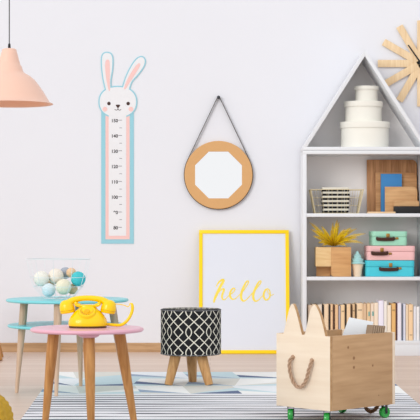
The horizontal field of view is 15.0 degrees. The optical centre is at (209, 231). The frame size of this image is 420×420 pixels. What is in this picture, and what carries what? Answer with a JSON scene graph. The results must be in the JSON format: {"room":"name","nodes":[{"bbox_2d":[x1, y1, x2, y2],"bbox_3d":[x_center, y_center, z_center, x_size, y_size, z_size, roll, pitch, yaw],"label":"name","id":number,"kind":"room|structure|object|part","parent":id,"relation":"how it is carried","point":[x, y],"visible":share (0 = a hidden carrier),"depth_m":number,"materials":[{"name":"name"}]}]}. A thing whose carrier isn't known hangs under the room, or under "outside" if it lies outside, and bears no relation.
{"room":"child's playroom","nodes":[
{"label":"child's playroom","id":0,"kind":"room"},
{"bbox_2d":[0,0,52,107],"bbox_3d":[-0.933,-1.370,7.440,0.407,1.553,0.407,0,0,0],"label":"pendant lamp","id":1,"kind":"object","parent":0,"point":[18,89],"visible":1,"depth_m":7.36,"materials":[{"name":"pink ceramic"}]},
{"bbox_3d":[-0.933,-1.511,7.440,0.005,1.273,0.005,0,0,0],"label":"cord","id":2,"kind":"part","parent":1,"relation":"part of","materials":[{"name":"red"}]},
{"bbox_3d":[-0.933,-0.723,7.440,0.407,0.258,0.407,0,0,0],"label":"lamp shade","id":3,"kind":"part","parent":1,"relation":"part of","materials":[{"name":"pink ceramic"}]},
{"bbox_2d":[0,0,419,342],"bbox_3d":[0.000,-0.706,10.520,10.000,3.020,0.120,0,0,0],"label":"wall","id":4,"kind":"structure","parent":0,"point":[275,67],"depth_m":10.46,"materials":[{"name":"white paint"}]},
{"bbox_2d":[0,343,160,351],"bbox_3d":[0.000,0.754,10.454,9.800,0.060,0.016,0,0,0],"label":"baseboard","id":5,"kind":"structure","parent":4,"relation":"attached to","point":[6,347],"depth_m":10.45,"materials":[{"name":"brown wood"}]},
{"bbox_2d":[98,52,145,243],"bbox_3d":[-0.574,-0.551,10.456,0.312,1.255,0.005,0,0,0],"label":"chart","id":6,"kind":"object","parent":4,"relation":"attached to","point":[117,104],"visible":1,"depth_m":10.46,"materials":[{"name":"white"}]},
{"bbox_2d":[378,20,419,106],"bbox_3d":[1.377,-1.100,10.444,0.562,0.562,0.030,0,0,0],"label":"wall clock","id":7,"kind":"object","parent":4,"relation":"attached to","point":[412,63],"visible":0.9,"depth_m":10.44,"materials":[{"name":"brown wood"}]},
{"bbox_2d":[0,352,419,419],"bbox_3d":[0.000,0.834,4.530,10.000,0.100,12.060,0,0,0],"label":"floor","id":8,"kind":"structure","parent":0,"point":[407,368],"depth_m":9.33,"materials":[{"name":"brown wood"}]},
{"bbox_2d":[0,344,3,360],"bbox_3d":[-1.500,0.571,9.862,0.475,0.427,0.335,0,0,0],"label":"wooden stool","id":9,"kind":"object","parent":8,"relation":"on","point":[1,352],"visible":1,"depth_m":9.99,"materials":[{"name":"brown wood"}]},
{"bbox_2d":[0,395,13,419],"bbox_3d":[-0.843,0.641,5.290,0.386,0.270,0.389,0,0,0],"label":"knitted pouf","id":10,"kind":"object","parent":8,"relation":"on","point":[6,413],"visible":1,"depth_m":5.25,"materials":[{"name":"yellow fabric"}]},
{"bbox_2d":[21,372,419,419],"bbox_3d":[0.046,0.781,6.950,1.817,0.006,3.900,0,0,0],"label":"rug","id":11,"kind":"object","parent":8,"relation":"on","point":[231,395],"visible":0.73,"depth_m":7.39,"materials":[{"name":"fabric"}]},
{"bbox_2d":[6,296,128,395],"bbox_3d":[-0.700,0.555,7.860,0.600,0.457,0.600,0,0,0],"label":"side table","id":12,"kind":"object","parent":11,"relation":"on","point":[23,325],"visible":0.56,"depth_m":7.79,"materials":[{"name":"teal paint"}]},
{"bbox_3d":[-0.919,0.562,7.808,0.064,0.444,0.041,0,0,0],"label":"leg","id":13,"kind":"part","parent":12,"relation":"part of","materials":[{"name":"brown wood"}]},
{"bbox_2d":[26,258,89,298],"bbox_3d":[-0.745,0.229,7.860,0.318,0.195,0.318,0,0,0],"label":"wire bowl","id":14,"kind":"object","parent":12,"relation":"on","point":[30,259],"visible":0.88,"depth_m":7.82,"materials":[{"name":"white metal"}]},
{"bbox_2d":[34,271,48,285],"bbox_3d":[-0.829,0.229,7.865,0.076,0.076,0.076,0,0,24],"label":"ball","id":15,"kind":"object","parent":14,"relation":"in","point":[43,276],"visible":0.94,"depth_m":7.84,"materials":[{"name":"white fabric"}]},
{"bbox_2d":[42,283,55,296],"bbox_3d":[-0.791,0.284,7.840,0.066,0.066,0.066,0,0,28],"label":"ball","id":16,"kind":"object","parent":14,"relation":"in","point":[48,288],"visible":0.93,"depth_m":7.82,"materials":[{"name":"fabric"}]},
{"bbox_2d":[48,268,63,283],"bbox_3d":[-0.760,0.218,7.895,0.076,0.077,0.076,0,0,-4],"label":"ball","id":17,"kind":"object","parent":14,"relation":"in","point":[58,275],"visible":0.89,"depth_m":7.87,"materials":[{"name":"beige fabric"}]},
{"bbox_2d":[56,279,71,294],"bbox_3d":[-0.716,0.268,7.830,0.078,0.078,0.078,0,0,16],"label":"ball","id":18,"kind":"object","parent":14,"relation":"in","point":[62,286],"visible":0.98,"depth_m":7.80,"materials":[{"name":"beige fabric"}]},
{"bbox_2d":[61,267,68,278],"bbox_3d":[-0.718,0.204,7.955,0.058,0.058,0.058,0,0,25],"label":"ball","id":19,"kind":"object","parent":14,"relation":"in","point":[64,269],"visible":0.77,"depth_m":7.93,"materials":[{"name":"grey fabric"}]},
{"bbox_2d":[66,268,75,276],"bbox_3d":[-0.685,0.201,7.900,0.048,0.049,0.049,0,0,16],"label":"ball","id":20,"kind":"object","parent":14,"relation":"in","point":[68,272],"visible":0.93,"depth_m":7.88,"materials":[{"name":"beige fabric"}]},
{"bbox_2d":[69,284,77,293],"bbox_3d":[-0.678,0.281,7.890,0.053,0.052,0.052,0,0,18],"label":"ball","id":21,"kind":"object","parent":14,"relation":"in","point":[74,288],"visible":0.74,"depth_m":7.87,"materials":[{"name":"fabric"}]},
{"bbox_2d":[71,271,85,285],"bbox_3d":[-0.648,0.230,7.860,0.072,0.073,0.073,0,0,13],"label":"ball","id":22,"kind":"object","parent":14,"relation":"in","point":[76,281],"visible":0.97,"depth_m":7.83,"materials":[{"name":"teal fabric"}]},
{"bbox_3d":[-0.724,0.556,7.602,0.040,0.444,0.071,0,0,0],"label":"leg","id":23,"kind":"part","parent":12,"relation":"part of","materials":[{"name":"brown wood"}]},
{"bbox_2d":[8,321,126,329],"bbox_3d":[-0.700,0.459,7.860,0.586,0.014,0.586,0,0,0],"label":"shelf","id":24,"kind":"object","parent":12,"relation":"attached to","point":[22,325],"depth_m":7.80,"materials":[{"name":"teal paint"}]},
{"bbox_3d":[-0.659,0.556,8.053,0.040,0.443,0.060,0,0,0],"label":"leg","id":25,"kind":"part","parent":12,"relation":"part of","materials":[{"name":"brown wood"}]},
{"bbox_3d":[-0.457,0.555,7.886,0.100,0.445,0.040,0,0,0],"label":"leg","id":26,"kind":"part","parent":12,"relation":"part of","materials":[{"name":"brown wood"}]},
{"bbox_2d":[30,325,143,419],"bbox_3d":[-0.461,0.568,6.000,0.425,0.420,0.425,0,0,0],"label":"side table","id":27,"kind":"object","parent":11,"relation":"on","point":[88,335],"visible":0.97,"depth_m":6.06,"materials":[{"name":"pink paint"}]},
{"bbox_3d":[-0.609,0.574,6.083,0.078,0.406,0.043,0,0,27],"label":"leg","id":28,"kind":"part","parent":27,"relation":"part of","materials":[{"name":"brown wood"}]},
{"bbox_3d":[-0.444,0.380,5.865,0.080,0.014,0.080,0,0,0],"label":"leg mount","id":29,"kind":"part","parent":27,"relation":"part of","materials":[{"name":"pink paint"}]},
{"bbox_3d":[-0.443,0.574,5.851,0.046,0.406,0.072,0,0,0],"label":"leg","id":30,"kind":"part","parent":27,"relation":"part of","materials":[{"name":"brown wood"}]},
{"bbox_2d":[60,295,133,327],"bbox_3d":[-0.424,0.297,5.999,0.280,0.120,0.124,0,0,0],"label":"telephone","id":31,"kind":"object","parent":27,"relation":"on","point":[86,315],"visible":1,"depth_m":5.97,"materials":[{"name":"plastic"}]},
{"bbox_3d":[-0.458,0.296,5.963,0.050,0.032,0.040,0,0,0],"label":"finger plate","id":32,"kind":"part","parent":31,"relation":"part of","materials":[{"name":"yellow plastic"}]},
{"bbox_3d":[-0.318,0.574,6.085,0.100,0.408,0.043,0,0,-21],"label":"leg","id":33,"kind":"part","parent":27,"relation":"part of","materials":[{"name":"brown wood"}]},
{"bbox_2d":[160,307,220,384],"bbox_3d":[-0.098,0.584,8.210,0.314,0.387,0.314,0,0,38],"label":"stool","id":34,"kind":"object","parent":11,"relation":"on","point":[194,333],"visible":1,"depth_m":8.09,"materials":[{"name":"black fabric"}]},
{"bbox_3d":[-0.189,0.695,8.142,0.094,0.164,0.055,0,0,-38],"label":"leg","id":35,"kind":"part","parent":34,"relation":"part of","materials":[{"name":"brown wood"}]},
{"bbox_2d":[161,307,220,356],"bbox_3d":[-0.098,0.509,8.210,0.311,0.237,0.311,0,0,0],"label":"cushion","id":36,"kind":"object","parent":34,"relation":"on","point":[185,331],"depth_m":8.08,"materials":[{"name":"black fabric"}]},
{"bbox_3d":[-0.096,0.698,8.296,0.056,0.160,0.068,0,0,0],"label":"leg","id":37,"kind":"part","parent":34,"relation":"part of","materials":[{"name":"brown wood"}]},
{"bbox_3d":[-0.028,0.695,8.142,0.097,0.165,0.055,0,0,36],"label":"leg","id":38,"kind":"part","parent":34,"relation":"part of","materials":[{"name":"brown wood"}]},
{"bbox_2d":[276,304,394,419],"bbox_3d":[0.530,0.536,6.682,0.469,0.482,0.300,0,0,-43],"label":"crate","id":39,"kind":"object","parent":11,"relation":"on","point":[318,368],"visible":1,"depth_m":6.56,"materials":[{"name":"brown wood"}]},
{"bbox_3d":[0.374,0.573,6.535,0.041,0.134,0.134,0,0,-43],"label":"rope handle","id":40,"kind":"part","parent":39,"relation":"part of","materials":[{"name":"fabric"}]},
{"bbox_3d":[0.385,0.508,6.545,0.016,0.426,0.300,0,0,-43],"label":"panel","id":41,"kind":"part","parent":39,"relation":"part of","materials":[{"name":"brown wood"}]},
{"bbox_3d":[0.428,0.571,6.781,0.372,0.301,0.016,0,0,-43],"label":"panel","id":42,"kind":"part","parent":39,"relation":"part of","materials":[{"name":"brown wood"}]},
{"bbox_2d":[343,317,372,334],"bbox_3d":[0.617,0.419,6.751,0.145,0.118,0.023,0,0,9],"label":"picture book","id":43,"kind":"object","parent":39,"relation":"in","point":[354,326],"visible":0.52,"depth_m":6.75,"materials":[{"name":"white paper"}]},
{"bbox_3d":[0.624,0.571,6.575,0.372,0.301,0.016,0,0,-43],"label":"panel","id":44,"kind":"part","parent":39,"relation":"part of","materials":[{"name":"brown wood"}]},
{"bbox_3d":[0.667,0.571,6.811,0.016,0.301,0.300,0,0,-43],"label":"panel","id":45,"kind":"part","parent":39,"relation":"part of","materials":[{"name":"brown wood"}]},
{"bbox_3d":[0.681,0.670,6.824,0.054,0.209,0.129,0,0,-43],"label":"rope handle","id":46,"kind":"part","parent":39,"relation":"part of","materials":[{"name":"fabric"}]},
{"bbox_2d":[366,325,385,333],"bbox_3d":[0.685,0.445,6.677,0.110,0.115,0.035,0,0,-43],"label":"booklets","id":47,"kind":"object","parent":39,"relation":"in","point":[370,328],"visible":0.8,"depth_m":6.66,"materials":[{"name":"brown paper"}]},
{"bbox_2d":[199,230,289,353],"bbox_3d":[0.221,0.386,10.365,0.585,0.798,0.160,0,0,0],"label":"framed poster","id":48,"kind":"object","parent":8,"relation":"on","point":[244,274],"visible":0.94,"depth_m":10.37,"materials":[{"name":"yellow paint"}]},
{"bbox_2d":[300,50,419,355],"bbox_3d":[0.981,-0.186,10.285,0.785,1.939,0.310,0,0,0],"label":"bookcase","id":49,"kind":"object","parent":8,"relation":"on","point":[323,160],"visible":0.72,"depth_m":10.44,"materials":[{"name":"white paint"}]},
{"bbox_3d":[0.600,0.145,10.285,0.023,1.278,0.310,0,0,0],"label":"panel","id":50,"kind":"part","parent":49,"relation":"part of","materials":[{"name":"white paint"}]},
{"bbox_2d":[307,304,311,321],"bbox_3d":[0.636,0.576,10.248,0.027,0.225,0.177,0,0,0],"label":"book","id":51,"kind":"object","parent":49,"relation":"on","point":[309,306],"visible":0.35,"depth_m":10.16,"materials":[{"name":"beige paper"}]},
{"bbox_2d":[322,303,328,329],"bbox_3d":[0.740,0.573,10.242,0.030,0.230,0.158,0,0,0],"label":"book","id":52,"kind":"object","parent":49,"relation":"on","point":[326,306],"visible":0.54,"depth_m":10.16,"materials":[{"name":"beige paper"}]},
{"bbox_2d":[328,303,332,329],"bbox_3d":[0.773,0.574,10.244,0.018,0.229,0.173,0,0,0],"label":"book","id":53,"kind":"object","parent":49,"relation":"on","point":[331,304],"visible":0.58,"depth_m":10.16,"materials":[{"name":"beige paper"}]},
{"bbox_3d":[0.785,-0.847,10.285,0.392,0.616,0.310,0,0,0],"label":"roof panel","id":54,"kind":"part","parent":49,"relation":"part of","materials":[{"name":"white paint"}]},
{"bbox_2d":[333,305,334,329],"bbox_3d":[0.786,0.577,10.233,0.008,0.223,0.162,0,0,0],"label":"book","id":55,"kind":"object","parent":49,"relation":"on","point":[333,305],"visible":0.51,"depth_m":10.15,"materials":[{"name":"brown paper"}]},
{"bbox_2d":[333,304,337,328],"bbox_3d":[0.803,0.575,10.247,0.022,0.227,0.182,0,0,0],"label":"book","id":56,"kind":"object","parent":49,"relation":"on","point":[336,305],"visible":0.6,"depth_m":10.16,"materials":[{"name":"beige paper"}]},
{"bbox_2d":[309,189,363,212],"bbox_3d":[0.808,-0.195,10.260,0.338,0.153,0.205,0,0,0],"label":"wire basket","id":57,"kind":"object","parent":49,"relation":"on","point":[310,190],"visible":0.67,"depth_m":10.17,"materials":[{"name":"beige metal"}]},
{"bbox_2d":[321,187,349,212],"bbox_3d":[0.803,-0.204,10.259,0.174,0.162,0.134,0,0,0],"label":"folded cloth","id":58,"kind":"object","parent":57,"relation":"in","point":[338,203],"visible":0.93,"depth_m":10.19,"materials":[{"name":"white fabric"}]},
{"bbox_2d":[310,220,365,276],"bbox_3d":[0.810,0.102,10.211,0.357,0.363,0.178,0,0,0],"label":"potted fern","id":59,"kind":"object","parent":49,"relation":"on","point":[333,261],"visible":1,"depth_m":10.19,"materials":[{"name":"yellow plant"}]},
{"bbox_2d":[338,305,340,328],"bbox_3d":[0.823,0.579,10.241,0.013,0.219,0.160,0,0,0],"label":"book","id":60,"kind":"object","parent":49,"relation":"on","point":[339,306],"visible":0.6,"depth_m":10.17,"materials":[{"name":"grey paper"}]},
{"bbox_2d":[339,304,344,328],"bbox_3d":[0.844,0.576,10.241,0.027,0.225,0.160,0,0,0],"label":"book","id":61,"kind":"object","parent":49,"relation":"on","point":[341,305],"visible":0.58,"depth_m":10.16,"materials":[{"name":"beige paper"}]},
{"bbox_2d":[344,303,346,326],"bbox_3d":[0.863,0.575,10.239,0.010,0.228,0.159,0,0,0],"label":"book","id":62,"kind":"object","parent":49,"relation":"on","point":[344,303],"visible":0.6,"depth_m":10.16,"materials":[{"name":"paper"}]},
{"bbox_2d":[345,303,350,321],"bbox_3d":[0.880,0.574,10.243,0.025,0.230,0.181,0,0,0],"label":"book","id":63,"kind":"object","parent":49,"relation":"on","point":[348,304],"visible":0.43,"depth_m":10.15,"materials":[{"name":"beige paper"}]},
{"bbox_2d":[350,303,354,317],"bbox_3d":[0.913,0.573,10.254,0.020,0.230,0.182,0,0,0],"label":"book","id":64,"kind":"object","parent":49,"relation":"on","point":[352,304],"visible":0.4,"depth_m":10.17,"materials":[{"name":"beige paper"}]},
{"bbox_2d":[351,251,364,276],"bbox_3d":[0.940,0.202,10.205,0.100,0.164,0.100,0,0,0],"label":"ornament","id":65,"kind":"object","parent":49,"relation":"on","point":[357,262],"visible":1,"depth_m":10.18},
{"bbox_2d":[351,264,362,276],"bbox_3d":[0.940,0.241,10.205,0.075,0.086,0.075,0,0,0],"label":"cup","id":66,"kind":"object","parent":65,"relation":"attached to","point":[357,268],"depth_m":10.18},
{"bbox_2d":[354,302,362,319],"bbox_3d":[0.952,0.571,10.246,0.042,0.236,0.176,0,0,0],"label":"book","id":67,"kind":"object","parent":49,"relation":"on","point":[359,306],"visible":0.4,"depth_m":10.16,"materials":[{"name":"beige paper"}]},
{"bbox_3d":[0.981,-0.528,10.285,0.785,0.022,0.310,0,0,0],"label":"roof board","id":68,"kind":"part","parent":49,"relation":"part of","materials":[{"name":"white paint"}]},
{"bbox_3d":[0.981,0.145,10.437,0.739,1.278,0.006,0,0,0],"label":"panel","id":69,"kind":"part","parent":49,"relation":"part of","materials":[{"name":"white wood"}]},
{"bbox_3d":[0.981,0.295,10.283,0.739,0.022,0.303,0,0,0],"label":"shelf","id":70,"kind":"part","parent":49,"relation":"part of","materials":[{"name":"white paint"}]},
{"bbox_3d":[0.981,-0.107,10.283,0.739,0.022,0.303,0,0,0],"label":"shelf","id":71,"kind":"part","parent":49,"relation":"part of","materials":[{"name":"white paint"}]},
{"bbox_2d":[340,121,389,146],"bbox_3d":[0.995,-0.622,10.282,0.319,0.166,0.268,0,0,0],"label":"box","id":72,"kind":"object","parent":49,"relation":"on","point":[353,133],"visible":0.88,"depth_m":10.17,"materials":[{"name":"white cardboard"}]},
{"bbox_2d":[344,100,382,120],"bbox_3d":[0.986,-0.771,10.282,0.247,0.131,0.208,0,0,0],"label":"box","id":73,"kind":"object","parent":72,"relation":"on","point":[364,110],"visible":0.92,"depth_m":10.20,"materials":[{"name":"white cardboard"}]},
{"bbox_3d":[0.986,-0.820,10.282,0.247,0.035,0.208,0,0,0],"label":"lid","id":74,"kind":"part","parent":73,"relation":"part of","materials":[{"name":"white cardboard"}]},
{"bbox_2d":[354,85,378,100],"bbox_3d":[1.005,-0.886,10.282,0.156,0.098,0.140,0,0,0],"label":"box","id":75,"kind":"object","parent":73,"relation":"on","point":[365,92],"visible":0.91,"depth_m":10.23,"materials":[{"name":"white cardboard"}]},
{"bbox_3d":[1.005,-0.924,10.282,0.156,0.024,0.140,0,0,0],"label":"lid","id":76,"kind":"part","parent":75,"relation":"part of","materials":[{"name":"white cardboard"}]},
{"bbox_3d":[0.995,-0.685,10.282,0.319,0.040,0.268,0,0,0],"label":"lid","id":77,"kind":"part","parent":72,"relation":"part of","materials":[{"name":"white cardboard"}]},
{"bbox_2d":[363,302,366,320],"bbox_3d":[0.983,0.572,10.246,0.021,0.233,0.183,0,0,0],"label":"book","id":78,"kind":"object","parent":49,"relation":"on","point":[364,304],"visible":0.34,"depth_m":10.16,"materials":[{"name":"beige paper"}]},
{"bbox_2d":[364,302,369,320],"bbox_3d":[1.007,0.572,10.252,0.024,0.234,0.185,0,0,0],"label":"book","id":79,"kind":"object","parent":49,"relation":"on","point":[367,303],"visible":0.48,"depth_m":10.16,"materials":[{"name":"beige paper"}]},
{"bbox_2d":[368,302,373,324],"bbox_3d":[1.032,0.571,10.244,0.023,0.235,0.165,0,0,0],"label":"book","id":80,"kind":"object","parent":49,"relation":"on","point":[371,303],"visible":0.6,"depth_m":10.16,"materials":[{"name":"beige paper"}]},
{"bbox_2d":[372,302,377,324],"bbox_3d":[1.056,0.570,10.236,0.026,0.238,0.160,0,0,0],"label":"book","id":81,"kind":"object","parent":49,"relation":"on","point":[375,303],"visible":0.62,"depth_m":10.16,"materials":[{"name":"beige paper"}]},
{"bbox_2d":[376,300,383,325],"bbox_3d":[1.086,0.562,10.232,0.033,0.254,0.157,0,0,0],"label":"book","id":82,"kind":"object","parent":49,"relation":"on","point":[380,302],"visible":0.63,"depth_m":10.16,"materials":[{"name":"white paper"}]},
{"bbox_2d":[366,212,395,212],"bbox_3d":[1.090,-0.124,10.200,0.176,0.011,0.100,0,0,0],"label":"wooden plank","id":83,"kind":"object","parent":49,"relation":"on","point":[366,212],"visible":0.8,"depth_m":10.15,"materials":[{"name":"beige wood"}]},
{"bbox_2d":[384,300,386,331],"bbox_3d":[1.115,0.564,10.242,0.020,0.250,0.173,0,0,0],"label":"book","id":84,"kind":"object","parent":49,"relation":"on","point":[385,301],"visible":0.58,"depth_m":10.16,"materials":[{"name":"white paper"}]},
{"bbox_2d":[363,260,413,276],"bbox_3d":[1.146,0.233,10.263,0.314,0.102,0.226,0,0,0],"label":"suitcase","id":85,"kind":"object","parent":49,"relation":"on","point":[371,268],"visible":0.98,"depth_m":10.18,"materials":[{"name":"teal metal"}]},
{"bbox_3d":[1.146,0.201,10.275,0.314,0.040,0.203,0,0,0],"label":"lid","id":86,"kind":"part","parent":85,"relation":"part of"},
{"bbox_3d":[1.136,0.235,10.163,0.125,0.029,0.026,0,0,0],"label":"handle","id":87,"kind":"part","parent":85,"relation":"part of","materials":[{"name":"brown leather"}]},
{"bbox_2d":[364,246,414,259],"bbox_3d":[1.151,0.134,10.263,0.310,0.091,0.226,0,0,0],"label":"suitcase","id":88,"kind":"object","parent":85,"relation":"on","point":[370,252],"visible":1,"depth_m":10.18,"materials":[{"name":"pink metal"}]},
{"bbox_3d":[1.079,0.135,10.163,0.111,0.029,0.026,0,0,0],"label":"handle","id":89,"kind":"part","parent":88,"relation":"part of","materials":[{"name":"brown leather"}]},
{"bbox_2d":[369,231,406,245],"bbox_3d":[1.142,0.041,10.268,0.229,0.091,0.226,0,0,0],"label":"suitcase","id":90,"kind":"object","parent":88,"relation":"on","point":[376,238],"visible":1,"depth_m":10.18,"materials":[{"name":"green metal"}]},
{"bbox_3d":[1.116,0.043,10.168,0.122,0.029,0.026,0,0,0],"label":"handle","id":91,"kind":"part","parent":90,"relation":"part of","materials":[{"name":"brown leather"}]},
{"bbox_3d":[1.142,0.013,10.280,0.229,0.035,0.203,0,0,0],"label":"lid","id":92,"kind":"part","parent":90,"relation":"part of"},
{"bbox_3d":[1.151,0.106,10.275,0.310,0.035,0.203,0,0,0],"label":"lid","id":93,"kind":"part","parent":88,"relation":"part of","materials":[{"name":"pink cardboard"}]},
{"bbox_2d":[387,304,390,331],"bbox_3d":[1.138,0.576,10.240,0.024,0.224,0.175,0,0,0],"label":"book","id":94,"kind":"object","parent":49,"relation":"on","point":[388,305],"visible":0.57,"depth_m":10.15,"materials":[{"name":"beige paper"}]},
{"bbox_3d":[1.178,-0.847,10.285,0.392,0.616,0.310,0,0,0],"label":"roof panel","id":95,"kind":"part","parent":49,"relation":"part of","materials":[{"name":"white paint"}]},
{"bbox_2d":[381,174,401,211],"bbox_3d":[1.172,-0.247,10.342,0.136,0.258,0.013,0,-2,0],"label":"book","id":96,"kind":"object","parent":49,"relation":"on","point":[387,180],"visible":0.52,"depth_m":10.34,"materials":[{"name":"blue paper"}]},
{"bbox_2d":[367,160,416,211],"bbox_3d":[1.183,-0.294,10.404,0.326,0.352,0.024,0,0,0],"label":"cutting board","id":97,"kind":"object","parent":49,"relation":"on","point":[373,166],"visible":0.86,"depth_m":10.40,"materials":[{"name":"brown wood"}]},
{"bbox_2d":[389,303,395,339],"bbox_3d":[1.166,0.571,10.238,0.027,0.234,0.165,0,0,0],"label":"book","id":98,"kind":"object","parent":49,"relation":"on","point":[393,305],"visible":0.64,"depth_m":10.16,"materials":[{"name":"paper"}]},
{"bbox_2d":[393,302,396,339],"bbox_3d":[1.186,0.571,10.246,0.009,0.235,0.169,0,0,0],"label":"book","id":99,"kind":"object","parent":49,"relation":"on","point":[393,302],"visible":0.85,"depth_m":10.16,"materials":[{"name":"brown paper"}]},
{"bbox_2d":[375,173,416,211],"bbox_3d":[1.206,-0.251,10.368,0.267,0.267,0.020,0,0,0],"label":"cutting board","id":100,"kind":"object","parent":49,"relation":"on","point":[408,179],"visible":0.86,"depth_m":10.36,"materials":[{"name":"brown wood"}]},
{"bbox_2d":[395,302,400,339],"bbox_3d":[1.204,0.569,10.241,0.025,0.238,0.169,0,0,0],"label":"book","id":101,"kind":"object","parent":49,"relation":"on","point":[398,303],"visible":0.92,"depth_m":10.16,"materials":[{"name":"white paper"}]},
{"bbox_2d":[385,187,416,211],"bbox_3d":[1.232,-0.205,10.313,0.209,0.174,0.010,0,-2,0],"label":"cutting board","id":102,"kind":"object","parent":49,"relation":"on","point":[392,194],"visible":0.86,"depth_m":10.31,"materials":[{"name":"brown wood"}]},
{"bbox_2d":[401,304,402,339],"bbox_3d":[1.221,0.573,10.239,0.006,0.230,0.157,0,0,0],"label":"book","id":103,"kind":"object","parent":49,"relation":"on","point":[401,304],"visible":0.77,"depth_m":10.17,"materials":[{"name":"grey paper"}]},
{"bbox_2d":[401,303,405,339],"bbox_3d":[1.235,0.572,10.242,0.018,0.233,0.156,0,0,0],"label":"book","id":104,"kind":"object","parent":49,"relation":"on","point":[404,304],"visible":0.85,"depth_m":10.17,"materials":[{"name":"white paper"}]},
{"bbox_2d":[393,206,419,212],"bbox_3d":[1.260,-0.141,10.190,0.177,0.046,0.080,0,0,0],"label":"tray","id":105,"kind":"object","parent":49,"relation":"on","point":[398,209],"visible":1,"depth_m":10.15,"materials":[{"name":"plastic"}]},
{"bbox_2d":[394,201,418,205],"bbox_3d":[1.261,-0.160,10.271,0.162,0.083,0.010,0,-2,0],"label":"cutting board","id":106,"kind":"object","parent":49,"relation":"on","point":[396,203],"visible":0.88,"depth_m":10.27,"materials":[{"name":"brown wood"}]},
{"bbox_2d":[406,304,407,339],"bbox_3d":[1.253,0.575,10.251,0.016,0.226,0.180,0,0,0],"label":"book","id":107,"kind":"object","parent":49,"relation":"on","point":[406,304],"visible":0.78,"depth_m":10.16,"materials":[{"name":"beige paper"}]},
{"bbox_3d":[0.981,0.700,10.283,0.739,0.022,0.303,0,0,0],"label":"shelf","id":108,"kind":"part","parent":49,"relation":"part of","materials":[{"name":"white paint"}]},
{"bbox_2d":[405,303,412,340],"bbox_3d":[1.275,0.574,10.241,0.028,0.228,0.179,0,0,0],"label":"book","id":109,"kind":"object","parent":49,"relation":"on","point":[410,306],"visible":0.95,"depth_m":10.15,"materials":[{"name":"beige paper"}]},
{"bbox_2d":[413,305,415,339],"bbox_3d":[1.301,0.580,10.243,0.019,0.217,0.172,0,0,0],"label":"book","id":110,"kind":"object","parent":49,"relation":"on","point":[414,307],"visible":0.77,"depth_m":10.16,"materials":[{"name":"white paper"}]},
{"bbox_2d":[416,306,419,340],"bbox_3d":[1.321,0.581,10.230,0.020,0.214,0.156,0,0,0],"label":"book","id":111,"kind":"object","parent":49,"relation":"on","point":[417,307],"visible":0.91,"depth_m":10.16,"materials":[{"name":"white paper"}]},
{"bbox_3d":[1.362,0.145,10.285,0.023,1.278,0.310,0,0,0],"label":"panel","id":112,"kind":"part","parent":49,"relation":"part of","materials":[{"name":"white paint"}]},
{"bbox_3d":[0.056,-0.878,10.444,0.022,0.022,0.032,0,0,0],"label":"wall hook","id":113,"kind":"object","parent":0,"visible":0},
{"bbox_2d":[184,98,252,209],"bbox_3d":[0.056,-0.516,10.446,0.453,0.740,0.022,0,0,0],"label":"wall mirror","id":114,"kind":"object","parent":113,"relation":"hanging from","point":[218,175],"visible":1,"depth_m":10.44,"materials":[{"name":"mirror"}]},
{"bbox_3d":[0.056,-0.372,10.446,0.444,0.444,0.022,0,0,0],"label":"ring frame","id":115,"kind":"part","parent":114,"relation":"part of","materials":[{"name":"brown wood"}]},
{"bbox_2d":[195,152,241,197],"bbox_3d":[0.056,-0.372,10.451,0.310,0.310,0.004,0,0,0],"label":"mirror glass","id":116,"kind":"object","parent":114,"relation":"attached to","point":[217,174],"depth_m":10.45,"materials":[{"name":"white mirror"}]}
]}

